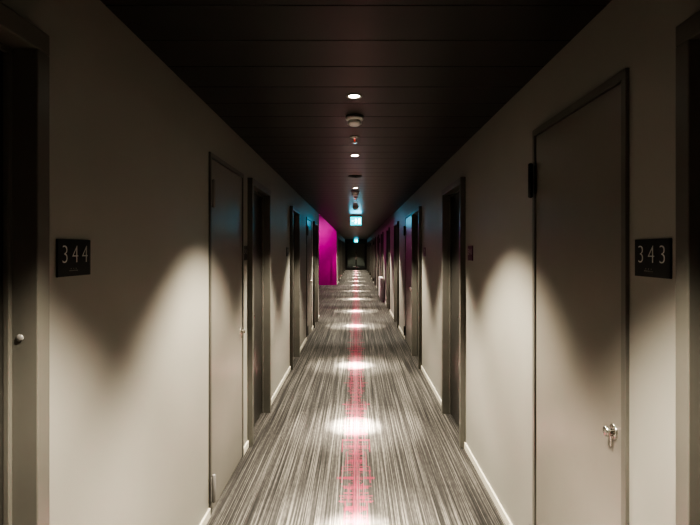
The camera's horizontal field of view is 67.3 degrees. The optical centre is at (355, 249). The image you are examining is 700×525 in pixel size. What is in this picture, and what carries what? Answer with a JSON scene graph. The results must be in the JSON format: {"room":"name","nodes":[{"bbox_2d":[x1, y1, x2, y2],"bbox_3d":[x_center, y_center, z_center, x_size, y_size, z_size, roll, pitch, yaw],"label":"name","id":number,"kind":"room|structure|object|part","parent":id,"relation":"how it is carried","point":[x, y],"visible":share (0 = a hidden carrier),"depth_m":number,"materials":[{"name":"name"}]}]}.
{"room":"hotel corridor","nodes":[
{"label":"hotel corridor","id":0,"kind":"room"},
{"bbox_2d":[0,0,344,524],"bbox_3d":[-0.960,0.349,24.500,0.200,2.413,55.000,0,0,0],"label":"wall","id":1,"kind":"structure","parent":0,"point":[131,143],"depth_m":2.01,"materials":[{"name":"paint"}]},
{"bbox_2d":[0,51,3,524],"bbox_3d":[-0.922,0.516,0.905,0.045,2.071,0.900,0,0,0],"label":"leaf","id":2,"kind":"object","parent":1,"relation":"attached to","point":[1,52],"visible":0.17,"depth_m":1.33,"materials":[{"name":"paint"}]},
{"bbox_2d":[0,42,11,524],"bbox_3d":[-0.892,0.518,0.905,0.015,2.075,0.900,0,0,0],"label":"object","id":3,"kind":"object","parent":1,"relation":"attached to","point":[7,55],"visible":1,"depth_m":1.34,"materials":[{"name":"paint"}]},
{"bbox_2d":[0,2,49,524],"bbox_3d":[-0.910,0.491,0.905,0.180,2.130,1.010,0,0,0],"label":"frame","id":4,"kind":"object","parent":1,"relation":"attached to","point":[30,46],"visible":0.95,"depth_m":1.35,"materials":[{"name":"paint"}]},
{"bbox_2d":[16,334,23,340],"bbox_3d":[-0.865,0.226,1.353,0.018,0.018,0.005,0,0,0],"label":"door knob","id":5,"kind":"object","parent":4,"relation":"attached to","point":[19,337],"depth_m":1.35,"materials":[{"name":"grey metal"}]},
{"bbox_2d":[56,239,89,277],"bbox_3d":[-0.856,0.024,1.600,0.008,0.111,0.186,0,0,0],"label":"number sign","id":6,"kind":"object","parent":1,"relation":"attached to","point":[72,255],"visible":1,"depth_m":1.58,"materials":[{"name":"grey plastic"}]},
{"bbox_2d":[212,474,215,502],"bbox_3d":[-0.834,1.399,3.085,0.022,0.167,0.022,0,0,0],"label":"hinge knuckle","id":7,"kind":"object","parent":1,"relation":"attached to","point":[213,475],"visible":1,"depth_m":3.08},
{"bbox_2d":[212,179,215,207],"bbox_3d":[-0.834,-0.332,3.085,0.022,0.167,0.022,0,0,0],"label":"hinge knuckle","id":8,"kind":"object","parent":1,"relation":"attached to","point":[213,180],"visible":1,"depth_m":3.08},
{"bbox_2d":[209,152,243,514],"bbox_3d":[-0.904,0.491,3.525,0.112,2.130,0.910,0,0,0],"label":"frame","id":9,"kind":"object","parent":1,"relation":"attached to","point":[212,156],"visible":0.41,"depth_m":3.09,"materials":[{"name":"paint"}]},
{"bbox_2d":[212,160,241,509],"bbox_3d":[-0.877,0.505,3.525,0.046,2.089,0.840,0,0,0],"label":"leaf","id":10,"kind":"object","parent":1,"relation":"attached to","point":[227,213],"visible":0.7,"depth_m":3.47,"materials":[{"name":"paint"}]},
{"bbox_2d":[244,246,246,259],"bbox_3d":[-0.856,0.024,4.075,0.007,0.111,0.130,0,0,0],"label":"number sign","id":11,"kind":"object","parent":1,"relation":"attached to","point":[245,247],"visible":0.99,"depth_m":4.07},
{"bbox_2d":[254,193,261,424],"bbox_3d":[-0.922,0.516,4.625,0.045,2.071,0.800,0,0,0],"label":"leaf","id":12,"kind":"object","parent":1,"relation":"attached to","point":[257,199],"visible":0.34,"depth_m":4.81,"materials":[{"name":"paint"}]},
{"bbox_2d":[248,178,270,445],"bbox_3d":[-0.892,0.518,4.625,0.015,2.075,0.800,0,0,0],"label":"door frame","id":13,"kind":"object","parent":1,"relation":"attached to","point":[255,192],"visible":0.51,"depth_m":5.01,"materials":[{"name":"paint"}]},
{"bbox_2d":[199,275,341,524],"bbox_3d":[-0.854,1.531,24.500,0.012,0.050,55.000,0,0,0],"label":"baseboard","id":14,"kind":"structure","parent":1,"relation":"attached to","point":[207,516],"depth_m":5.34,"materials":[{"name":"paint"}]},
{"bbox_2d":[293,215,293,357],"bbox_3d":[-0.922,0.516,7.265,0.045,2.071,0.760,0,0,0],"label":"leaf","id":15,"kind":"object","parent":1,"relation":"attached to","point":[293,215],"visible":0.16,"depth_m":7.58,"materials":[{"name":"paint"}]},
{"bbox_2d":[293,213,294,356],"bbox_3d":[-0.892,0.518,7.265,0.015,2.075,0.760,0,0,0],"label":"door frame","id":16,"kind":"object","parent":1,"relation":"attached to","point":[293,213],"visible":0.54,"depth_m":7.63,"materials":[{"name":"paint"}]},
{"bbox_2d":[290,206,299,369],"bbox_3d":[-0.910,0.491,7.265,0.180,2.130,0.870,0,0,0],"label":"frame","id":17,"kind":"object","parent":1,"relation":"attached to","point":[293,209],"visible":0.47,"depth_m":7.65,"materials":[{"name":"paint"}]},
{"bbox_2d":[307,219,310,337],"bbox_3d":[-0.877,0.505,9.575,0.046,2.089,0.880,0,0,0],"label":"leaf","id":18,"kind":"object","parent":1,"relation":"attached to","point":[308,221],"visible":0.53,"depth_m":9.66,"materials":[{"name":"paint"}]},
{"bbox_2d":[306,217,311,336],"bbox_3d":[-0.904,0.491,9.575,0.112,2.130,0.950,0,0,0],"label":"frame","id":19,"kind":"object","parent":1,"relation":"attached to","point":[306,217],"visible":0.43,"depth_m":9.10,"materials":[{"name":"paint"}]},
{"bbox_2d":[313,221,317,327],"bbox_3d":[-0.910,0.491,10.975,0.180,2.130,0.950,0,0,0],"label":"frame","id":20,"kind":"object","parent":1,"relation":"attached to","point":[315,224],"visible":0.5,"depth_m":11.39,"materials":[{"name":"paint"}]},
{"bbox_2d":[338,238,339,280],"bbox_3d":[-0.910,0.491,26.175,0.180,2.130,0.950,0,0,0],"label":"frame","id":21,"kind":"object","parent":1,"relation":"attached to","point":[338,238],"visible":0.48,"depth_m":25.92,"materials":[{"name":"paint"}]},
{"bbox_2d":[340,240,340,277],"bbox_3d":[-0.910,0.491,29.275,0.180,2.130,0.950,0,0,0],"label":"frame","id":22,"kind":"object","parent":1,"relation":"attached to","point":[340,240],"visible":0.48,"depth_m":28.80,"materials":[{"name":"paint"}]},
{"bbox_2d":[342,241,342,275],"bbox_3d":[-0.910,0.491,32.375,0.180,2.130,0.950,0,0,0],"label":"frame","id":23,"kind":"object","parent":1,"relation":"attached to","point":[342,241],"visible":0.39,"depth_m":31.95,"materials":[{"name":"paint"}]},
{"bbox_2d":[343,241,343,272],"bbox_3d":[-0.910,0.491,35.475,0.180,2.130,0.950,0,0,0],"label":"frame","id":24,"kind":"object","parent":1,"relation":"attached to","point":[343,241],"visible":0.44,"depth_m":35.00,"materials":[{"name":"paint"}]},
{"bbox_2d":[319,215,336,284],"bbox_3d":[-2.030,0.006,23.492,2.340,3.100,0.215,0,0,0],"label":"wall","id":25,"kind":"structure","parent":0,"point":[327,233],"depth_m":23.40,"materials":[{"name":"paint"}]},
{"bbox_2d":[206,270,505,524],"bbox_3d":[-1.170,1.606,24.500,4.460,0.100,55.400,0,0,0],"label":"floor","id":26,"kind":"structure","parent":0,"point":[356,433],"depth_m":4.25,"materials":[{"name":"carpet"}]},
{"bbox_2d":[345,239,366,269],"bbox_3d":[0.000,0.360,41.000,1.694,2.391,0.100,0,0,0],"label":"frame","id":27,"kind":"object","parent":26,"relation":"on","point":[346,240],"visible":0.93,"depth_m":40.95,"materials":[{"name":"black metal"}]},
{"bbox_2d":[346,243,365,269],"bbox_3d":[0.000,0.481,41.000,1.500,2.130,0.050,0,0,0],"label":"leaves","id":28,"kind":"object","parent":27,"relation":"in","point":[355,267],"visible":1,"depth_m":40.97,"materials":[{"name":"black metal"}]},
{"bbox_2d":[347,244,364,266],"bbox_3d":[0.000,0.436,41.000,1.340,1.840,0.008,0,0,0],"label":"glass","id":29,"kind":"object","parent":27,"relation":"attached to","point":[350,247],"visible":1,"depth_m":41.00,"materials":[{"name":"grey glass"}]},
{"bbox_2d":[379,276,383,301],"bbox_3d":[0.775,1.196,16.200,0.110,0.720,1.000,0,0,0],"label":"radiator","id":30,"kind":"object","parent":26,"relation":"on","point":[381,279],"visible":1,"depth_m":15.71,"materials":[{"name":"white metal"}]},
{"bbox_2d":[100,0,611,238],"bbox_3d":[0.000,-0.843,24.501,1.720,0.012,54.998,0,0,0],"label":"ceiling","id":31,"kind":"structure","parent":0,"point":[428,75],"depth_m":2.48,"materials":[{"name":"metal"}]},
{"bbox_2d":[348,175,361,177],"bbox_3d":[-0.010,-0.832,5.950,0.160,0.010,0.160,0,0,0],"label":"ceiling speaker","id":32,"kind":"object","parent":31,"relation":"attached to","point":[352,176],"depth_m":5.93},
{"bbox_2d":[367,0,699,524],"bbox_3d":[0.960,0.349,24.500,0.200,2.413,55.000,0,0,0],"label":"wall","id":33,"kind":"structure","parent":0,"point":[639,36],"depth_m":2.58,"materials":[{"name":"paint"}]},
{"bbox_2d":[368,241,368,272],"bbox_3d":[0.910,0.491,35.475,0.180,2.130,0.950,0,0,0],"label":"frame","id":34,"kind":"object","parent":33,"relation":"attached to","point":[368,241],"visible":0.44,"depth_m":35.00,"materials":[{"name":"paint"}]},
{"bbox_2d":[369,241,369,275],"bbox_3d":[0.910,0.491,32.375,0.180,2.130,0.950,0,0,0],"label":"frame","id":35,"kind":"object","parent":33,"relation":"attached to","point":[369,241],"visible":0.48,"depth_m":31.95,"materials":[{"name":"paint"}]},
{"bbox_2d":[370,240,371,277],"bbox_3d":[0.910,0.491,29.275,0.180,2.130,0.950,0,0,0],"label":"frame","id":36,"kind":"object","parent":33,"relation":"attached to","point":[370,240],"visible":0.4,"depth_m":28.80,"materials":[{"name":"paint"}]},
{"bbox_2d":[372,238,373,280],"bbox_3d":[0.910,0.491,26.175,0.180,2.130,0.950,0,0,0],"label":"frame","id":37,"kind":"object","parent":33,"relation":"attached to","point":[372,238],"visible":0.5,"depth_m":25.92,"materials":[{"name":"paint"}]},
{"bbox_2d":[374,237,375,285],"bbox_3d":[0.910,0.491,23.075,0.180,2.130,0.950,0,0,0],"label":"frame","id":38,"kind":"object","parent":33,"relation":"attached to","point":[374,237],"visible":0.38,"depth_m":22.60,"materials":[{"name":"paint"}]},
{"bbox_2d":[377,235,378,291],"bbox_3d":[0.910,0.491,19.975,0.180,2.130,0.950,0,0,0],"label":"frame","id":39,"kind":"object","parent":33,"relation":"attached to","point":[377,235],"visible":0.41,"depth_m":19.50,"materials":[{"name":"paint"}]},
{"bbox_2d":[380,235,380,275],"bbox_3d":[0.877,0.505,18.050,0.046,2.089,0.830,0,0,0],"label":"leaf","id":40,"kind":"object","parent":33,"relation":"attached to","point":[380,235],"visible":0.16,"depth_m":18.34,"materials":[{"name":"paint"}]},
{"bbox_2d":[381,232,383,277],"bbox_3d":[0.910,0.491,16.875,0.180,2.130,0.950,0,0,0],"label":"frame","id":41,"kind":"object","parent":33,"relation":"attached to","point":[382,233],"visible":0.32,"depth_m":16.40,"materials":[{"name":"paint"}]},
{"bbox_2d":[386,227,389,311],"bbox_3d":[0.910,0.491,13.775,0.180,2.130,0.950,0,0,0],"label":"frame","id":42,"kind":"object","parent":33,"relation":"attached to","point":[388,228],"visible":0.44,"depth_m":13.30,"materials":[{"name":"paint"}]},
{"bbox_2d":[394,221,398,327],"bbox_3d":[0.910,0.491,10.975,0.180,2.130,0.950,0,0,0],"label":"frame","id":43,"kind":"object","parent":33,"relation":"attached to","point":[396,224],"visible":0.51,"depth_m":11.39,"materials":[{"name":"paint"}]},
{"bbox_2d":[405,213,410,339],"bbox_3d":[0.904,0.491,8.575,0.112,2.130,1.050,0,0,0],"label":"frame","id":44,"kind":"object","parent":33,"relation":"attached to","point":[407,216],"visible":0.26,"depth_m":9.07,"materials":[{"name":"paint"}]},
{"bbox_2d":[406,216,410,348],"bbox_3d":[0.877,0.505,8.575,0.046,2.089,0.980,0,0,0],"label":"leaf","id":45,"kind":"object","parent":33,"relation":"attached to","point":[408,220],"visible":0.51,"depth_m":8.56,"materials":[{"name":"paint"}]},
{"bbox_2d":[411,206,421,368],"bbox_3d":[0.910,0.491,7.325,0.180,2.130,0.910,0,0,0],"label":"frame","id":46,"kind":"object","parent":33,"relation":"attached to","point":[418,210],"visible":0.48,"depth_m":7.72,"materials":[{"name":"paint"}]},
{"bbox_2d":[416,214,417,355],"bbox_3d":[0.892,0.518,7.325,0.015,2.075,0.800,0,0,0],"label":"door frame","id":47,"kind":"object","parent":33,"relation":"attached to","point":[417,214],"visible":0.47,"depth_m":7.71,"materials":[{"name":"paint"}]},
{"bbox_2d":[417,215,417,355],"bbox_3d":[0.922,0.516,7.325,0.045,2.071,0.800,0,0,0],"label":"leaf","id":48,"kind":"object","parent":33,"relation":"attached to","point":[417,215],"visible":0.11,"depth_m":7.70,"materials":[{"name":"paint"}]},
{"bbox_2d":[373,281,512,524],"bbox_3d":[0.854,1.531,24.500,0.012,0.050,55.000,0,0,0],"label":"baseboard","id":49,"kind":"structure","parent":33,"relation":"attached to","point":[493,496],"depth_m":3.58,"materials":[{"name":"paint"}]},
{"bbox_2d":[441,177,465,447],"bbox_3d":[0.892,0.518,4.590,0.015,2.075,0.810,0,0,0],"label":"door frame","id":50,"kind":"object","parent":33,"relation":"attached to","point":[456,192],"visible":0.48,"depth_m":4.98,"materials":[{"name":"paint"}]},
{"bbox_2d":[451,192,458,426],"bbox_3d":[0.922,0.516,4.590,0.045,2.071,0.810,0,0,0],"label":"leaf","id":51,"kind":"object","parent":33,"relation":"attached to","point":[455,198],"visible":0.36,"depth_m":4.76,"materials":[{"name":"paint"}]},
{"bbox_2d":[468,246,472,260],"bbox_3d":[0.856,0.024,3.940,0.008,0.111,0.160,0,0,0],"label":"number sign","id":52,"kind":"object","parent":33,"relation":"attached to","point":[470,248],"visible":1,"depth_m":3.92,"materials":[{"name":"grey plastic"}]},
{"bbox_2d":[528,163,532,197],"bbox_3d":[0.834,-0.332,2.515,0.022,0.167,0.022,0,0,0],"label":"hinge knuckle","id":53,"kind":"object","parent":33,"relation":"attached to","point":[530,165],"visible":1,"depth_m":2.51},
{"bbox_2d":[536,84,620,524],"bbox_3d":[0.877,0.505,2.092,0.046,2.089,0.805,0,0,0],"label":"leaf","id":54,"kind":"object","parent":33,"relation":"attached to","point":[578,158],"visible":0.75,"depth_m":2.02,"materials":[{"name":"paint"}]},
{"bbox_2d":[602,423,617,439],"bbox_3d":[0.837,0.601,1.740,0.034,0.052,0.052,0,0,0],"label":"door handle","id":55,"kind":"object","parent":54,"relation":"attached to","point":[613,426],"depth_m":1.73,"materials":[{"name":"metal"}]},
{"bbox_3d":[0.834,0.599,1.740,0.028,0.036,0.036,0,0,0],"label":"knob","id":56,"kind":"part","parent":55,"relation":"part of","materials":[{"name":"silver metal"}]},
{"bbox_2d":[610,435,612,446],"bbox_3d":[0.844,0.631,1.740,0.008,0.040,0.008,0,0,0],"label":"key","id":57,"kind":"object","parent":55,"relation":"attached to","point":[611,436],"visible":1,"depth_m":1.74,"materials":[{"name":"metal"}]},
{"bbox_2d":[532,68,628,524],"bbox_3d":[0.904,0.491,2.092,0.112,2.130,0.875,0,0,0],"label":"frame","id":58,"kind":"object","parent":33,"relation":"attached to","point":[622,78],"visible":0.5,"depth_m":1.67,"materials":[{"name":"paint"}]},
{"bbox_2d":[534,165,535,193],"bbox_3d":[0.845,-0.332,2.488,0.006,0.135,0.015,0,0,0],"label":"hinge plate","id":59,"kind":"object","parent":58,"relation":"attached to","point":[535,165],"depth_m":2.48,"materials":[{"name":"black metal"}]},
{"bbox_2d":[635,238,671,278],"bbox_3d":[0.856,0.024,1.521,0.008,0.111,0.182,0,0,0],"label":"number sign","id":60,"kind":"object","parent":33,"relation":"attached to","point":[653,257],"visible":1,"depth_m":1.50,"materials":[{"name":"grey plastic"}]},
{"bbox_2d":[676,10,699,524],"bbox_3d":[0.910,0.491,0.851,0.180,2.130,1.002,0,0,0],"label":"frame","id":61,"kind":"object","parent":33,"relation":"attached to","point":[688,31],"visible":1,"depth_m":1.30,"materials":[{"name":"paint"}]},
{"bbox_3d":[0.000,-1.203,24.500,1.720,0.682,55.000,0,0,0],"label":"ceiling","id":62,"kind":"structure","parent":0,"visible":0},
{"bbox_2d":[346,94,361,98],"bbox_3d":[-0.010,-0.835,2.860,0.090,0.006,0.090,0,0,0],"label":"recessed light","id":63,"kind":"object","parent":62,"relation":"in","point":[350,96],"visible":1,"depth_m":2.86,"materials":[{"name":"grey plastic"}]},
{"bbox_2d":[346,114,362,126],"bbox_3d":[-0.010,-0.807,3.300,0.110,0.060,0.110,0,0,0],"label":"smoke detector","id":64,"kind":"object","parent":62,"relation":"attached to","point":[354,120],"visible":1,"depth_m":3.27,"materials":[{"name":"white plastic"}]},
{"bbox_2d":[350,135,359,143],"bbox_3d":[-0.010,-0.813,3.880,0.072,0.048,0.072,0,0,0],"label":"sprinkler","id":65,"kind":"object","parent":62,"relation":"attached to","point":[354,137],"visible":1,"depth_m":3.87,"materials":[{"name":"metal"}]},
{"bbox_2d":[351,191,358,195],"bbox_3d":[-0.010,-0.807,7.550,0.120,0.060,0.120,0,0,0],"label":"smoke detector","id":66,"kind":"object","parent":62,"relation":"attached to","point":[354,193],"visible":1,"depth_m":7.51,"materials":[{"name":"white plastic"}]},
{"bbox_2d":[350,216,361,225],"bbox_3d":[0.000,-0.702,12.300,0.276,0.270,0.036,0,0,0],"label":"exit sign","id":67,"kind":"object","parent":62,"relation":"hanging from","point":[354,220],"visible":1,"depth_m":12.29,"materials":[{"name":"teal plastic"}]}
]}

